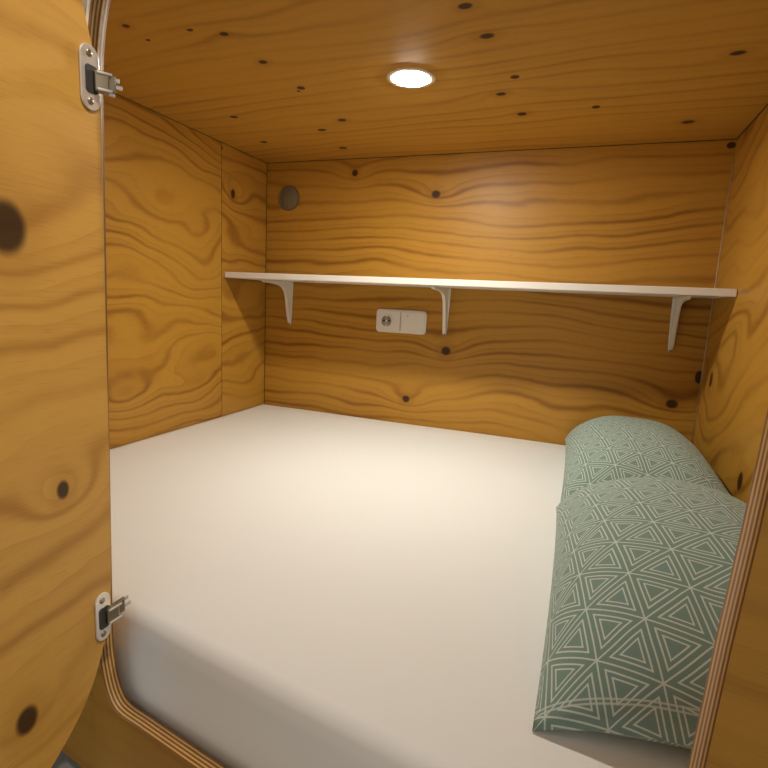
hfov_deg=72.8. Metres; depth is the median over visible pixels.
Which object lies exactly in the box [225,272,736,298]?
wall shelf
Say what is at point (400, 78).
diffuser
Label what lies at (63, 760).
floor
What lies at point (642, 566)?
pillow
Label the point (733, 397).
wall
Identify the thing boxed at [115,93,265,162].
trim
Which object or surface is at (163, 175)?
wall
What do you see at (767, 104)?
trim
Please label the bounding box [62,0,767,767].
door frame
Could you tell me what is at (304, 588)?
mattress
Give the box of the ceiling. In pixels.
[104,0,767,162]
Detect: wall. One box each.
[103,94,266,448]
[264,140,736,444]
[692,106,767,503]
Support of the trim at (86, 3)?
attached to the door frame
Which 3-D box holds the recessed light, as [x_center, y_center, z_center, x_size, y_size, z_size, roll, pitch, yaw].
[0.059,-0.665,1.138,0.107,0.005,0.107,6,10,20]
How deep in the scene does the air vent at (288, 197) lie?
1.93 m
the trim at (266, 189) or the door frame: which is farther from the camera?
the trim at (266, 189)
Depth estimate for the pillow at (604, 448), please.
1.17 m
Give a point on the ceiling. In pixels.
(271, 81)
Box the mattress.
[110,404,690,767]
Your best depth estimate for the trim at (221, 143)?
1.74 m
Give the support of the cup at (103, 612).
on the door
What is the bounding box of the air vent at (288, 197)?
[278,185,299,210]
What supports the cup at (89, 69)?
on the door
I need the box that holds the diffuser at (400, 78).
[393,71,428,86]
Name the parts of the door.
hinge arm, hinge arm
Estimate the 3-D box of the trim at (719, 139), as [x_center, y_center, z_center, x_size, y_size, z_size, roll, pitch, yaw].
[0.265,-0.745,1.681,1.498,0.002,0.001,6,10,20]
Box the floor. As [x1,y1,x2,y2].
[51,750,81,767]
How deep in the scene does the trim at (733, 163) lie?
1.49 m
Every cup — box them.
[85,63,97,94]
[99,605,108,629]
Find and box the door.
[0,0,130,767]
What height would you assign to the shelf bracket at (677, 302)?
0.161 m
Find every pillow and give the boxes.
[532,477,745,748]
[561,416,729,500]
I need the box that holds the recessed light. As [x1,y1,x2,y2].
[387,67,435,88]
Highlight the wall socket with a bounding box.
[376,309,426,334]
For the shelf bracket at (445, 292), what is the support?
attached to the wall at (525, 365)
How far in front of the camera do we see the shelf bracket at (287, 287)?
1.96 m
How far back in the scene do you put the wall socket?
1.82 m
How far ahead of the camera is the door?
0.53 m
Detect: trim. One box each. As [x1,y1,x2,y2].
[82,0,90,25]
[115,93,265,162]
[221,143,221,291]
[264,189,266,403]
[274,139,736,162]
[691,163,733,442]
[737,104,767,138]
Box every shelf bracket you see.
[260,279,292,324]
[430,286,450,335]
[668,296,691,352]
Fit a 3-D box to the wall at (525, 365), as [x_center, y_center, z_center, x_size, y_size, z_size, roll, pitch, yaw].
[0.240,-0.187,1.781,1.540,1.172,0.018,6,10,20]

